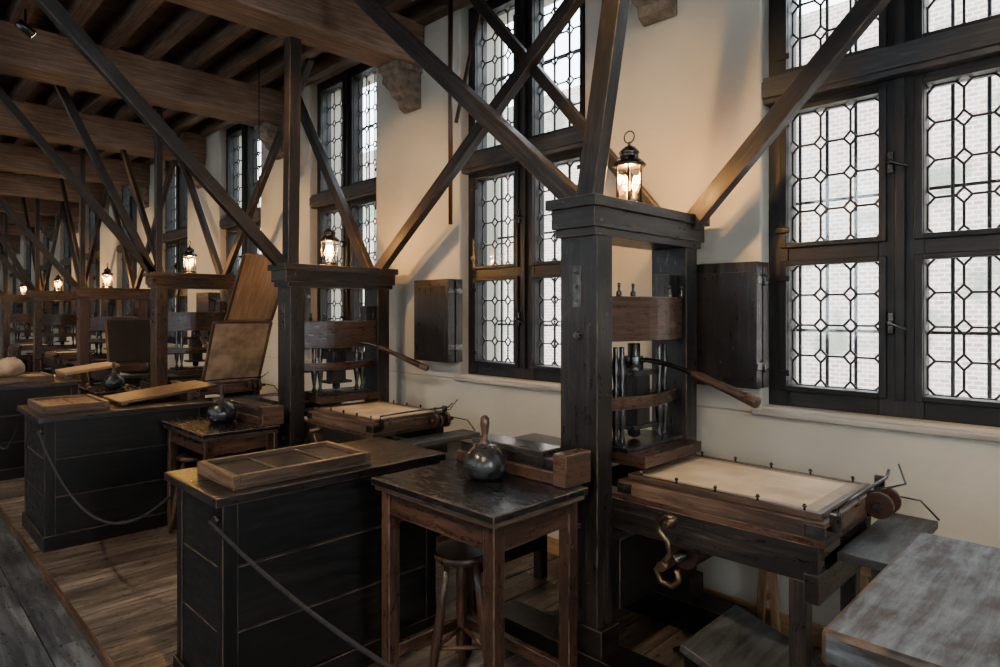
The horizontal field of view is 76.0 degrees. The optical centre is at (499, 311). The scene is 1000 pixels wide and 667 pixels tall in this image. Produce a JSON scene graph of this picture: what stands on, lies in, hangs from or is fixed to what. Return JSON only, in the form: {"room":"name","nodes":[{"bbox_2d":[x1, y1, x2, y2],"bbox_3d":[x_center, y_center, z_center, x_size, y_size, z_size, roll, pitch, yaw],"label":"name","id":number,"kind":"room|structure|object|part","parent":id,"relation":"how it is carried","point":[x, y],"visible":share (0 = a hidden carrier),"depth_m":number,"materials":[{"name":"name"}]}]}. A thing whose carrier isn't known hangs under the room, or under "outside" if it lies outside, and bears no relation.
{"room":"print shop","nodes":[
{"label":"print shop","id":0,"kind":"room"},
{"bbox_2d":[0,261,2,358],"bbox_3d":[-18.682,-0.530,18.229,0.200,4.540,8.160,0,0,45],"label":"wall","id":1,"kind":"structure","parent":0,"point":[1,267],"depth_m":20.67,"materials":[{"name":"paint"}]},
{"bbox_2d":[2,234,19,241],"bbox_3d":[-16.540,-2.175,15.874,0.320,0.350,7.459,0,0,45],"label":"ceiling beam","id":2,"kind":"structure","parent":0,"point":[11,238],"depth_m":18.29,"materials":[{"name":"brown wood"}]},
{"bbox_2d":[0,224,34,235],"bbox_3d":[-14.892,-2.175,14.227,0.320,0.350,7.459,0,0,45],"label":"ceiling beam","id":3,"kind":"structure","parent":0,"point":[12,229],"depth_m":16.41,"materials":[{"name":"brown wood"}]},
{"bbox_2d":[0,212,54,226],"bbox_3d":[-13.244,-2.175,12.579,0.320,0.350,7.459,0,0,45],"label":"ceiling beam","id":4,"kind":"structure","parent":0,"point":[45,221],"depth_m":14.81,"materials":[{"name":"brown wood"}]},
{"bbox_2d":[0,195,78,216],"bbox_3d":[-11.597,-2.175,10.932,0.320,0.350,7.459,0,0,45],"label":"ceiling beam","id":5,"kind":"structure","parent":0,"point":[47,207],"depth_m":13.00,"materials":[{"name":"brown wood"}]},
{"bbox_2d":[0,516,103,666],"bbox_3d":[-8.979,1.692,6.578,30.000,0.095,5.005,0,0,45],"label":"floor","id":6,"kind":"structure","parent":0,"point":[36,630],"depth_m":3.39,"materials":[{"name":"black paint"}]},
{"bbox_2d":[0,0,421,182],"bbox_3d":[-8.111,-2.640,7.446,30.000,0.320,7.460,0,0,45],"label":"ceiling","id":7,"kind":"structure","parent":0,"point":[107,10],"depth_m":5.80,"materials":[{"name":"brown wood"}]},
{"bbox_2d":[14,9,35,37],"bbox_3d":[-3.649,-2.225,4.921,0.092,0.211,0.138,0,0,45],"label":"ceiling spotlight","id":8,"kind":"object","parent":7,"relation":"hanging from","point":[20,24],"depth_m":4.91,"materials":[{"name":"black metal"}]},
{"bbox_2d":[0,171,109,203],"bbox_3d":[-9.949,-2.175,9.284,0.320,0.350,7.459,0,0,45],"label":"ceiling beam","id":9,"kind":"structure","parent":7,"relation":"attached to","point":[11,184],"depth_m":11.08,"materials":[{"name":"brown wood"}]},
{"bbox_2d":[0,142,149,185],"bbox_3d":[-8.302,-2.175,7.636,0.320,0.350,7.459,0,0,45],"label":"ceiling beam","id":10,"kind":"structure","parent":7,"relation":"attached to","point":[23,159],"depth_m":9.33,"materials":[{"name":"brown wood"}]},
{"bbox_2d":[0,99,205,161],"bbox_3d":[-6.654,-2.175,5.989,0.320,0.350,7.459,0,0,45],"label":"ceiling beam","id":11,"kind":"structure","parent":7,"relation":"attached to","point":[55,125],"depth_m":7.63,"materials":[{"name":"brown wood"}]},
{"bbox_2d":[0,19,283,125],"bbox_3d":[-5.007,-2.175,4.341,0.320,0.350,7.459,0,0,45],"label":"ceiling beam","id":12,"kind":"structure","parent":7,"relation":"attached to","point":[47,57],"depth_m":5.88,"materials":[{"name":"brown wood"}]},
{"bbox_2d":[2,0,470,183],"bbox_3d":[-8.072,-2.407,7.485,30.000,0.155,7.370,0,0,45],"label":"ceiling joists","id":13,"kind":"object","parent":7,"relation":"attached to","point":[134,13],"depth_m":5.77,"materials":[{"name":"brown wood"}]},
{"bbox_2d":[454,11,480,122],"bbox_3d":[-0.212,-1.870,4.625,0.348,0.950,0.012,0,0,45],"label":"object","id":14,"kind":"object","parent":7,"relation":"hanging from","point":[478,15],"visible":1,"depth_m":4.62,"materials":[{"name":"brown wood"}]},
{"bbox_2d":[0,478,821,666],"bbox_3d":[-6.343,1.670,9.214,30.000,0.140,2.460,0,0,45],"label":"floor","id":15,"kind":"structure","parent":0,"point":[120,592],"depth_m":3.61,"materials":[{"name":"brown wood"}]},
{"bbox_2d":[0,202,62,371],"bbox_3d":[-10.459,-0.378,14.293,3.101,3.956,2.730,0,0,-3],"label":"press","id":16,"kind":"object","parent":15,"relation":"on","point":[19,345],"visible":0.56,"depth_m":13.95,"materials":[{"name":"brown wood"}]},
{"bbox_2d":[19,283,27,294],"bbox_3d":[-10.550,-0.562,14.170,0.160,0.363,0.160,0,0,45],"label":"candle lantern","id":17,"kind":"object","parent":16,"relation":"on","point":[21,283],"visible":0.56,"depth_m":14.13,"materials":[{"name":"black metal"}]},
{"bbox_3d":[-10.571,0.610,14.291,0.880,1.980,0.990,0,0,45],"label":"frame","id":18,"kind":"part","parent":16,"relation":"part of","materials":[{"name":"brown wood"}]},
{"bbox_2d":[0,374,82,480],"bbox_3d":[-4.868,1.150,6.587,1.000,0.900,0.770,0,0,45],"label":"cabinet","id":19,"kind":"object","parent":15,"relation":"on","point":[12,395],"visible":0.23,"depth_m":6.16,"materials":[{"name":"brown wood"}]},
{"bbox_2d":[0,418,19,449],"bbox_3d":[-4.207,0.971,5.395,1.748,0.353,0.014,0,0,45],"label":"rope","id":20,"kind":"object","parent":19,"relation":"attached to","point":[18,421],"visible":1,"depth_m":4.95,"materials":[{"name":"grey fabric"}]},
{"bbox_2d":[0,372,54,383],"bbox_3d":[-4.914,0.671,6.541,0.600,0.055,0.500,0,0,45],"label":"tray","id":21,"kind":"object","parent":19,"relation":"on","point":[26,377],"visible":0.81,"depth_m":6.42,"materials":[{"name":"brown wood"}]},
{"bbox_2d":[0,346,24,375],"bbox_3d":[-4.914,0.491,6.428,0.240,0.305,0.240,0,0,45],"label":"ball","id":22,"kind":"object","parent":21,"relation":"on","point":[9,366],"visible":1,"depth_m":6.37,"materials":[{"name":"beige leather"}]},
{"bbox_2d":[55,362,119,378],"bbox_3d":[-4.490,0.633,6.965,0.500,0.134,0.503,0,0,45],"label":"board","id":23,"kind":"object","parent":19,"relation":"on","point":[64,373],"visible":0.98,"depth_m":6.84,"materials":[{"name":"brown wood"}]},
{"bbox_2d":[0,188,107,378],"bbox_3d":[-7.984,-0.378,11.818,3.101,3.956,2.730,0,0,-3],"label":"press","id":24,"kind":"object","parent":15,"relation":"on","point":[49,357],"visible":0.59,"depth_m":11.46,"materials":[{"name":"brown wood"}]},
{"bbox_2d":[53,272,62,290],"bbox_3d":[-8.075,-0.562,11.695,0.160,0.363,0.160,0,0,45],"label":"candle lantern","id":25,"kind":"object","parent":24,"relation":"on","point":[57,278],"visible":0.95,"depth_m":11.68,"materials":[{"name":"black metal"}]},
{"bbox_3d":[-8.096,0.610,11.816,0.880,1.980,0.990,0,0,45],"label":"frame","id":26,"kind":"part","parent":24,"relation":"part of","materials":[{"name":"brown wood"}]},
{"bbox_2d":[0,130,184,394],"bbox_3d":[-5.650,-0.378,9.485,3.101,3.956,2.730,0,0,-3],"label":"press","id":27,"kind":"object","parent":15,"relation":"on","point":[127,339],"visible":0.71,"depth_m":9.07,"materials":[{"name":"brown wood"}]},
{"bbox_2d":[101,263,113,287],"bbox_3d":[-5.742,-0.532,9.362,0.160,0.363,0.160,0,0,45],"label":"candle lantern","id":28,"kind":"object","parent":27,"relation":"on","point":[107,271],"visible":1,"depth_m":9.34,"materials":[{"name":"black metal"}]},
{"bbox_3d":[-5.763,0.625,9.482,0.880,1.950,0.990,0,0,45],"label":"frame","id":29,"kind":"part","parent":27,"relation":"part of","materials":[{"name":"brown wood"}]},
{"bbox_2d":[79,384,145,397],"bbox_3d":[-4.077,1.200,6.742,0.700,0.800,0.470,0,0,45],"label":"table","id":30,"kind":"object","parent":15,"relation":"on","point":[99,391],"visible":0.23,"depth_m":6.61,"materials":[{"name":"brown wood"}]},
{"bbox_2d":[103,362,124,388],"bbox_3d":[-4.045,0.661,6.703,0.200,0.275,0.200,0,0,45],"label":"ball","id":31,"kind":"object","parent":30,"relation":"on","point":[114,380],"visible":1,"depth_m":6.65,"materials":[{"name":"leather"}]},
{"bbox_2d":[17,396,212,552],"bbox_3d":[-2.931,1.150,4.897,0.830,0.900,1.120,0,0,45],"label":"cabinet","id":32,"kind":"object","parent":15,"relation":"on","point":[112,461],"visible":0.66,"depth_m":4.53,"materials":[{"name":"brown wood"}]},
{"bbox_2d":[27,394,109,414],"bbox_3d":[-3.171,0.671,4.699,0.570,0.055,0.400,0,0,45],"label":"tray","id":33,"kind":"object","parent":32,"relation":"on","point":[83,402],"visible":1,"depth_m":4.61,"materials":[{"name":"brown wood"}]},
{"bbox_2d":[37,431,172,524],"bbox_3d":[-2.256,0.960,3.529,2.210,0.333,0.014,0,0,42],"label":"rope","id":34,"kind":"object","parent":32,"relation":"attached to","point":[167,498],"visible":1,"depth_m":3.53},
{"bbox_2d":[103,380,217,405],"bbox_3d":[-2.722,0.645,5.141,0.500,0.110,0.702,0,0,45],"label":"board","id":35,"kind":"object","parent":32,"relation":"on","point":[183,390],"visible":0.95,"depth_m":5.09,"materials":[{"name":"brown wood"}]},
{"bbox_2d":[0,58,313,457],"bbox_3d":[-3.319,-0.378,7.129,3.032,3.956,2.823,0,0,-4],"label":"press","id":36,"kind":"object","parent":15,"relation":"on","point":[240,326],"visible":0.75,"depth_m":6.54,"materials":[{"name":"brown wood"}]},
{"bbox_2d":[182,241,196,272],"bbox_3d":[-3.408,-0.603,7.029,0.160,0.363,0.160,0,0,45],"label":"candle lantern","id":37,"kind":"object","parent":36,"relation":"on","point":[189,252],"visible":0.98,"depth_m":7.00,"materials":[{"name":"black metal"}]},
{"bbox_3d":[-3.429,0.590,7.149,0.880,2.020,0.990,0,0,45],"label":"frame","id":38,"kind":"part","parent":36,"relation":"part of","materials":[{"name":"brown wood"}]},
{"bbox_2d":[168,452,201,533],"bbox_3d":[-2.260,1.326,4.688,0.290,0.552,0.285,0,0,45],"label":"wooden stool","id":39,"kind":"object","parent":15,"relation":"on","point":[187,457],"visible":0.44,"depth_m":4.63,"materials":[{"name":"brown wood"}]},
{"bbox_2d":[161,416,279,529],"bbox_3d":[-2.026,1.200,4.621,0.800,0.800,0.530,0,0,45],"label":"table","id":40,"kind":"object","parent":15,"relation":"on","point":[200,435],"visible":0.54,"depth_m":4.45,"materials":[{"name":"brown wood"}]},
{"bbox_2d":[207,384,236,422],"bbox_3d":[-2.022,0.661,4.653,0.200,0.275,0.200,0,0,45],"label":"ball","id":41,"kind":"object","parent":40,"relation":"on","point":[222,410],"depth_m":4.59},
{"bbox_2d":[229,398,283,425],"bbox_3d":[-1.856,0.734,4.784,0.710,0.130,0.160,0,0,45],"label":"block","id":42,"kind":"object","parent":40,"relation":"on","point":[257,412],"depth_m":4.59,"materials":[{"name":"brown wood"}]},
{"bbox_2d":[164,437,445,666],"bbox_3d":[-0.870,1.150,2.991,0.580,0.900,1.120,0,0,45],"label":"cabinet","id":43,"kind":"object","parent":15,"relation":"on","point":[319,536],"visible":0.84,"depth_m":2.71,"materials":[{"name":"brown wood"}]},
{"bbox_2d":[197,441,369,490],"bbox_3d":[-0.951,0.671,2.853,0.380,0.055,0.630,0,0,45],"label":"tray","id":44,"kind":"object","parent":43,"relation":"on","point":[248,470],"visible":1,"depth_m":2.78,"materials":[{"name":"brown wood"}]},
{"bbox_2d":[208,520,393,666],"bbox_3d":[-0.259,1.155,1.603,2.389,0.890,0.260,0,0,45],"label":"rope barrier","id":45,"kind":"object","parent":43,"relation":"attached to","point":[383,663],"visible":1,"depth_m":1.93,"materials":[{"name":"grey fabric"}]},
{"bbox_2d":[33,0,584,536],"bbox_3d":[-1.553,-0.376,4.110,3.954,3.950,2.632,0,0,45],"label":"press","id":46,"kind":"object","parent":15,"relation":"on","point":[332,419],"visible":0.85,"depth_m":4.67,"materials":[{"name":"brown wood"}]},
{"bbox_2d":[319,219,339,265],"bbox_3d":[-1.315,-0.532,4.936,0.160,0.363,0.160,0,0,45],"label":"candle lantern","id":47,"kind":"object","parent":46,"relation":"on","point":[329,234],"visible":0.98,"depth_m":4.91,"materials":[{"name":"black metal"}]},
{"bbox_3d":[-1.336,0.625,5.056,0.880,1.950,0.990,0,0,45],"label":"frame","id":48,"kind":"part","parent":46,"relation":"part of","materials":[{"name":"brown wood"}]},
{"bbox_2d":[429,541,482,666],"bbox_3d":[-0.167,1.301,2.666,0.290,0.602,0.285,0,0,45],"label":"wooden stool","id":49,"kind":"object","parent":15,"relation":"on","point":[460,555],"visible":0.76,"depth_m":2.64,"materials":[{"name":"brown wood"}]},
{"bbox_2d":[372,459,587,666],"bbox_3d":[-0.096,1.150,2.634,0.740,0.900,0.530,0,0,45],"label":"table","id":50,"kind":"object","parent":15,"relation":"on","point":[508,511],"visible":0.83,"depth_m":2.53,"materials":[{"name":"brown wood"}]},
{"bbox_2d":[463,415,506,480],"bbox_3d":[-0.064,0.567,2.694,0.186,0.264,0.186,0,0,45],"label":"ball","id":51,"kind":"object","parent":50,"relation":"on","point":[484,461],"depth_m":2.63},
{"bbox_2d":[457,434,590,488],"bbox_3d":[0.081,0.634,2.818,0.670,0.130,0.160,0,0,45],"label":"block","id":52,"kind":"object","parent":50,"relation":"on","point":[546,463],"depth_m":2.66,"materials":[{"name":"brown wood"}]},
{"bbox_2d":[352,0,939,666],"bbox_3d":[0.585,-0.390,3.135,4.207,3.980,0.990,0,0,45],"label":"press","id":53,"kind":"object","parent":15,"relation":"on","point":[640,548],"visible":0.94,"depth_m":2.76,"materials":[{"name":"brown wood"}]},
{"bbox_3d":[0.587,0.555,3.132,0.880,2.090,0.990,0,0,45],"label":"frame","id":54,"kind":"part","parent":53,"relation":"part of","materials":[{"name":"brown wood"}]},
{"bbox_2d":[612,130,645,203],"bbox_3d":[0.608,-0.672,3.012,0.160,0.363,0.160,0,0,45],"label":"candle lantern","id":55,"kind":"object","parent":53,"relation":"on","point":[629,159],"visible":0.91,"depth_m":2.99,"materials":[{"name":"black metal"}]},
{"bbox_2d":[756,551,870,632],"bbox_3d":[1.484,1.365,3.002,0.547,0.471,0.105,0,0,45],"label":"bench","id":56,"kind":"object","parent":15,"relation":"on","point":[764,577],"visible":0.25,"depth_m":3.14,"materials":[{"name":"brown wood"}]},
{"bbox_2d":[822,532,999,666],"bbox_3d":[1.421,1.150,1.336,1.120,0.900,0.900,0,0,45],"label":"table","id":57,"kind":"object","parent":15,"relation":"on","point":[936,603],"visible":1,"depth_m":1.49,"materials":[{"name":"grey wood"}]},
{"bbox_2d":[448,0,452,224],"bbox_3d":[-0.368,-1.495,4.752,0.039,1.690,0.040,0,0,45],"label":"pole","id":58,"kind":"object","parent":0,"point":[450,2],"depth_m":4.74,"materials":[{"name":"brown wood"}]},
{"bbox_2d":[3,0,999,626],"bbox_3d":[-5.296,-0.530,10.260,30.000,4.540,0.500,0,0,45],"label":"wall","id":59,"kind":"structure","parent":0,"point":[689,92],"depth_m":3.76,"materials":[{"name":"paint"}]},
{"bbox_2d":[9,251,15,327],"bbox_3d":[-14.637,-0.940,19.403,1.200,2.840,0.220,0,0,45],"label":"frame","id":60,"kind":"object","parent":59,"relation":"attached to","point":[11,275],"visible":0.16,"depth_m":19.74,"materials":[{"name":"brown wood"}]},
{"bbox_2d":[8,242,19,253],"bbox_3d":[-13.996,-1.835,18.418,0.260,0.329,0.265,0,0,45],"label":"stone corbel","id":61,"kind":"object","parent":59,"relation":"attached to","point":[15,246],"visible":0.9,"depth_m":18.36,"materials":[{"name":"grey stone"}]},
{"bbox_2d":[14,303,22,325],"bbox_3d":[-13.661,0.065,18.160,0.428,0.630,0.150,0,0,45],"label":"window shutter","id":62,"kind":"object","parent":59,"relation":"attached to","point":[18,307],"visible":0.64,"depth_m":18.03,"materials":[{"name":"brown wood"}]},
{"bbox_2d":[22,235,29,244],"bbox_3d":[-12.349,-1.835,16.770,0.260,0.329,0.265,0,0,45],"label":"stone corbel","id":63,"kind":"object","parent":59,"relation":"attached to","point":[25,238],"visible":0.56,"depth_m":16.66,"materials":[{"name":"grey stone"}]},
{"bbox_2d":[24,244,30,313],"bbox_3d":[-12.990,-0.940,17.756,1.200,2.840,0.220,0,0,45],"label":"frame","id":64,"kind":"object","parent":59,"relation":"attached to","point":[28,270],"visible":0.12,"depth_m":18.10,"materials":[{"name":"brown wood"}]},
{"bbox_2d":[29,302,32,326],"bbox_3d":[-12.014,0.065,16.512,0.428,0.630,0.150,0,0,45],"label":"window shutter","id":65,"kind":"object","parent":59,"relation":"attached to","point":[30,303],"visible":0.23,"depth_m":16.41,"materials":[{"name":"brown wood"}]},
{"bbox_2d":[40,235,48,327],"bbox_3d":[-11.342,-0.940,16.108,1.200,2.840,0.220,0,0,45],"label":"frame","id":66,"kind":"object","parent":59,"relation":"attached to","point":[44,266],"visible":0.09,"depth_m":16.44,"materials":[{"name":"brown wood"}]},
{"bbox_2d":[40,226,54,241],"bbox_3d":[-10.701,-1.835,15.122,0.260,0.329,0.265,0,0,45],"label":"stone corbel","id":67,"kind":"object","parent":59,"relation":"attached to","point":[49,232],"visible":0.92,"depth_m":15.07,"materials":[{"name":"grey stone"}]},
{"bbox_2d":[51,301,58,328],"bbox_3d":[-10.366,0.065,14.865,0.428,0.630,0.150,0,0,45],"label":"window shutter","id":68,"kind":"object","parent":59,"relation":"attached to","point":[55,305],"visible":0.36,"depth_m":14.73,"materials":[{"name":"brown wood"}]},
{"bbox_2d":[59,224,71,332],"bbox_3d":[-9.694,-0.940,14.460,1.200,2.840,0.220,0,0,45],"label":"frame","id":69,"kind":"object","parent":59,"relation":"attached to","point":[66,262],"visible":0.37,"depth_m":14.63,"materials":[{"name":"brown wood"}]},
{"bbox_2d":[61,216,78,232],"bbox_3d":[-9.054,-1.835,13.475,0.260,0.329,0.265,0,0,45],"label":"stone corbel","id":70,"kind":"object","parent":59,"relation":"attached to","point":[75,219],"visible":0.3,"depth_m":13.46,"materials":[{"name":"stone"}]},
{"bbox_2d":[71,300,76,330],"bbox_3d":[-8.719,0.065,13.217,0.428,0.630,0.150,0,0,45],"label":"window shutter","id":71,"kind":"object","parent":59,"relation":"attached to","point":[73,303],"visible":0.22,"depth_m":13.13,"materials":[{"name":"brown wood"}]},
{"bbox_2d":[86,205,99,335],"bbox_3d":[-8.047,-0.940,12.813,1.200,2.840,0.220,0,0,45],"label":"frame","id":72,"kind":"object","parent":59,"relation":"attached to","point":[94,276],"visible":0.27,"depth_m":12.89,"materials":[{"name":"brown wood"}]},
{"bbox_2d":[91,203,108,213],"bbox_3d":[-7.406,-1.835,11.827,0.260,0.329,0.265,0,0,45],"label":"stone corbel","id":73,"kind":"object","parent":59,"relation":"attached to","point":[107,205],"visible":0.23,"depth_m":11.82,"materials":[{"name":"stone"}]},
{"bbox_2d":[101,299,116,332],"bbox_3d":[-7.071,0.065,11.570,0.428,0.630,0.150,0,0,45],"label":"window shutter","id":74,"kind":"object","parent":59,"relation":"attached to","point":[108,307],"visible":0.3,"depth_m":11.45,"materials":[{"name":"brown wood"}]},
{"bbox_2d":[116,186,136,316],"bbox_3d":[-6.399,-0.940,11.165,1.200,2.840,0.220,0,0,45],"label":"frame","id":75,"kind":"object","parent":59,"relation":"attached to","point":[132,208],"visible":0.18,"depth_m":11.41,"materials":[{"name":"brown wood"}]},
{"bbox_2d":[127,189,128,313],"bbox_3d":[-6.371,-0.943,11.194,1.010,2.644,0.008,0,0,45],"label":"lattice","id":76,"kind":"object","parent":59,"relation":"attached to","point":[127,189],"visible":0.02,"depth_m":11.54,"materials":[{"name":"black metal"}]},
{"bbox_2d":[126,185,149,207],"bbox_3d":[-5.758,-1.835,10.180,0.260,0.329,0.265,0,0,45],"label":"stone corbel","id":77,"kind":"object","parent":59,"relation":"attached to","point":[143,190],"visible":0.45,"depth_m":10.15,"materials":[{"name":"grey stone"}]},
{"bbox_2d":[147,297,149,317],"bbox_3d":[-5.423,0.065,9.922,0.428,0.630,0.150,0,0,45],"label":"window shutter","id":78,"kind":"object","parent":59,"relation":"attached to","point":[148,301],"visible":0.09,"depth_m":9.76,"materials":[{"name":"brown wood"}]},
{"bbox_2d":[163,160,187,344],"bbox_3d":[-4.752,-0.940,9.518,1.200,2.840,0.220,0,0,45],"label":"frame","id":79,"kind":"object","parent":59,"relation":"attached to","point":[178,237],"visible":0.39,"depth_m":9.49,"materials":[{"name":"brown wood"}]},
{"bbox_2d":[168,343,187,347],"bbox_3d":[-4.665,0.502,9.604,1.280,0.045,0.535,0,0,45],"label":"sill","id":80,"kind":"structure","parent":59,"relation":"attached to","point":[170,345],"depth_m":9.38,"materials":[{"name":"paint"}]},
{"bbox_2d":[171,170,187,335],"bbox_3d":[-4.723,-0.943,9.546,1.010,2.644,0.008,0,0,45],"label":"lattice","id":81,"kind":"object","parent":59,"relation":"attached to","point":[174,176],"visible":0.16,"depth_m":9.80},
{"bbox_2d":[178,161,204,188],"bbox_3d":[-4.111,-1.835,8.532,0.260,0.329,0.265,0,0,45],"label":"stone corbel","id":82,"kind":"object","parent":59,"relation":"attached to","point":[197,185],"visible":0.26,"depth_m":8.53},
{"bbox_2d":[196,292,219,341],"bbox_3d":[-3.776,0.065,8.275,0.428,0.630,0.150,0,0,45],"label":"window shutter","id":83,"kind":"object","parent":59,"relation":"attached to","point":[205,301],"visible":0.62,"depth_m":8.14,"materials":[{"name":"brown wood"}]},
{"bbox_2d":[219,123,260,274],"bbox_3d":[-3.104,-0.940,7.870,1.200,2.840,0.220,0,0,45],"label":"frame","id":84,"kind":"object","parent":59,"relation":"attached to","point":[249,134],"visible":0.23,"depth_m":7.88,"materials":[{"name":"brown wood"}]},
{"bbox_2d":[234,133,260,274],"bbox_3d":[-3.076,-0.943,7.898,1.010,2.644,0.008,0,0,45],"label":"lattice","id":85,"kind":"object","parent":59,"relation":"attached to","point":[240,133],"visible":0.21,"depth_m":8.14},
{"bbox_2d":[254,122,283,159],"bbox_3d":[-2.463,-1.835,6.885,0.260,0.329,0.265,0,0,45],"label":"stone corbel","id":86,"kind":"object","parent":59,"relation":"attached to","point":[268,130],"visible":0.7,"depth_m":6.80,"materials":[{"name":"beige stone"}]},
{"bbox_2d":[304,288,310,348],"bbox_3d":[-2.128,0.065,6.627,0.428,0.630,0.150,0,0,45],"label":"window shutter","id":87,"kind":"object","parent":59,"relation":"attached to","point":[307,291],"visible":0.12,"depth_m":6.51,"materials":[{"name":"brown wood"}]},
{"bbox_2d":[304,358,348,362],"bbox_3d":[-1.370,0.502,6.309,1.280,0.045,0.535,0,0,45],"label":"sill","id":88,"kind":"structure","parent":59,"relation":"attached to","point":[310,360],"depth_m":6.47,"materials":[{"name":"paint"}]},
{"bbox_2d":[309,63,375,360],"bbox_3d":[-1.457,-0.940,6.223,1.200,2.840,0.220,0,0,45],"label":"frame","id":89,"kind":"object","parent":59,"relation":"attached to","point":[356,193],"visible":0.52,"depth_m":6.20,"materials":[{"name":"brown wood"}]},
{"bbox_2d":[327,71,375,349],"bbox_3d":[-1.428,-0.943,6.251,1.010,2.644,0.008,0,0,45],"label":"lattice","id":90,"kind":"object","parent":59,"relation":"attached to","point":[333,141],"visible":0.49,"depth_m":6.18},
{"bbox_2d":[363,81,375,255],"bbox_3d":[-1.237,-0.920,6.442,1.200,2.880,0.018,0,0,45],"label":"bars","id":91,"kind":"object","parent":59,"relation":"attached to","point":[369,125],"visible":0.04,"depth_m":6.53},
{"bbox_2d":[378,59,422,113],"bbox_3d":[-0.816,-1.835,5.237,0.260,0.329,0.265,0,0,45],"label":"stone corbel","id":92,"kind":"object","parent":59,"relation":"attached to","point":[402,79],"visible":1,"depth_m":5.20,"materials":[{"name":"beige stone"}]},
{"bbox_2d":[166,0,423,67],"bbox_3d":[-3.359,-2.175,2.694,0.320,0.350,7.459,0,0,45],"label":"ceiling beam","id":93,"kind":"structure","parent":92,"relation":"on","point":[341,28],"depth_m":4.62,"materials":[{"name":"brown wood"}]},
{"bbox_2d":[414,279,462,362],"bbox_3d":[-0.481,0.065,4.979,0.428,0.630,0.150,0,0,45],"label":"window shutter","id":94,"kind":"object","parent":59,"relation":"attached to","point":[437,302],"visible":0.94,"depth_m":4.88,"materials":[{"name":"brown wood"}]},
{"bbox_2d":[453,374,560,391],"bbox_3d":[0.278,0.502,4.662,1.280,0.045,0.535,0,0,45],"label":"sill","id":95,"kind":"structure","parent":59,"relation":"attached to","point":[485,379],"depth_m":4.52,"materials":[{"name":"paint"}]},
{"bbox_2d":[461,0,584,382],"bbox_3d":[0.191,-0.940,4.575,1.200,2.840,0.220,0,0,45],"label":"frame","id":96,"kind":"object","parent":59,"relation":"attached to","point":[563,145],"visible":0.68,"depth_m":4.55,"materials":[{"name":"brown wood"}]},
{"bbox_2d":[482,0,579,365],"bbox_3d":[0.219,-0.943,4.603,1.010,2.644,0.008,0,0,45],"label":"lattice","id":97,"kind":"object","parent":59,"relation":"attached to","point":[554,7],"visible":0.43,"depth_m":4.76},
{"bbox_2d":[498,8,579,364],"bbox_3d":[0.410,-0.920,4.794,1.200,2.880,0.018,0,0,45],"label":"bars","id":98,"kind":"object","parent":59,"relation":"attached to","point":[569,30],"visible":0.09,"depth_m":5.08,"materials":[{"name":"black metal"}]},
{"bbox_2d":[260,447,824,647],"bbox_3d":[-5.482,1.550,10.074,30.000,0.100,0.024,0,0,45],"label":"baseboard","id":99,"kind":"structure","parent":59,"relation":"attached to","point":[552,543],"depth_m":3.27,"materials":[{"name":"brown wood"}]},
{"bbox_2d":[631,0,676,26],"bbox_3d":[0.832,-1.835,3.590,0.260,0.329,0.265,0,0,45],"label":"stone corbel","id":100,"kind":"object","parent":59,"relation":"attached to","point":[649,12],"visible":1,"depth_m":3.64,"materials":[{"name":"beige stone"}]},
{"bbox_2d":[697,261,768,388],"bbox_3d":[1.167,0.065,3.332,0.428,0.630,0.150,0,0,45],"label":"window shutter","id":101,"kind":"object","parent":59,"relation":"attached to","point":[732,298],"visible":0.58,"depth_m":3.23,"materials":[{"name":"brown wood"}]},
{"bbox_2d":[751,404,999,442],"bbox_3d":[1.925,0.502,3.014,1.280,0.045,0.535,0,0,45],"label":"sill","id":102,"kind":"structure","parent":59,"relation":"attached to","point":[929,427],"depth_m":2.87,"materials":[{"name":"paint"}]},
{"bbox_2d":[762,0,999,426],"bbox_3d":[1.839,-0.940,2.927,1.200,2.840,0.220,0,0,45],"label":"frame","id":103,"kind":"object","parent":59,"relation":"attached to","point":[907,60],"visible":0.93,"depth_m":2.93,"materials":[{"name":"brown wood"}]},
{"bbox_2d":[792,0,999,399],"bbox_3d":[1.867,-0.943,2.956,1.010,2.644,0.008,0,0,45],"label":"lattice","id":104,"kind":"object","parent":59,"relation":"attached to","point":[995,112],"visible":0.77,"depth_m":3.08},
{"bbox_2d":[796,0,999,397],"bbox_3d":[2.058,-0.920,3.147,1.200,2.880,0.018,0,0,45],"label":"bars","id":105,"kind":"object","parent":59,"relation":"attached to","point":[989,181],"visible":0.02,"depth_m":3.31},
{"label":"outside","id":106,"kind":"structure","parent":0,"visible":0},
{"bbox_3d":[-0.792,5.200,13.350,100.000,0.200,10.240,0,0,45],"label":"ground","id":107,"kind":"structure","parent":106,"visible":0},
{"bbox_2d":[260,0,999,398],"bbox_3d":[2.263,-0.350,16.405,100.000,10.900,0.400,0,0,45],"label":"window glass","id":108,"kind":"object","parent":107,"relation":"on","point":[940,11],"visible":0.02,"depth_m":11.67,"materials":[{"name":"glass"}]}
]}

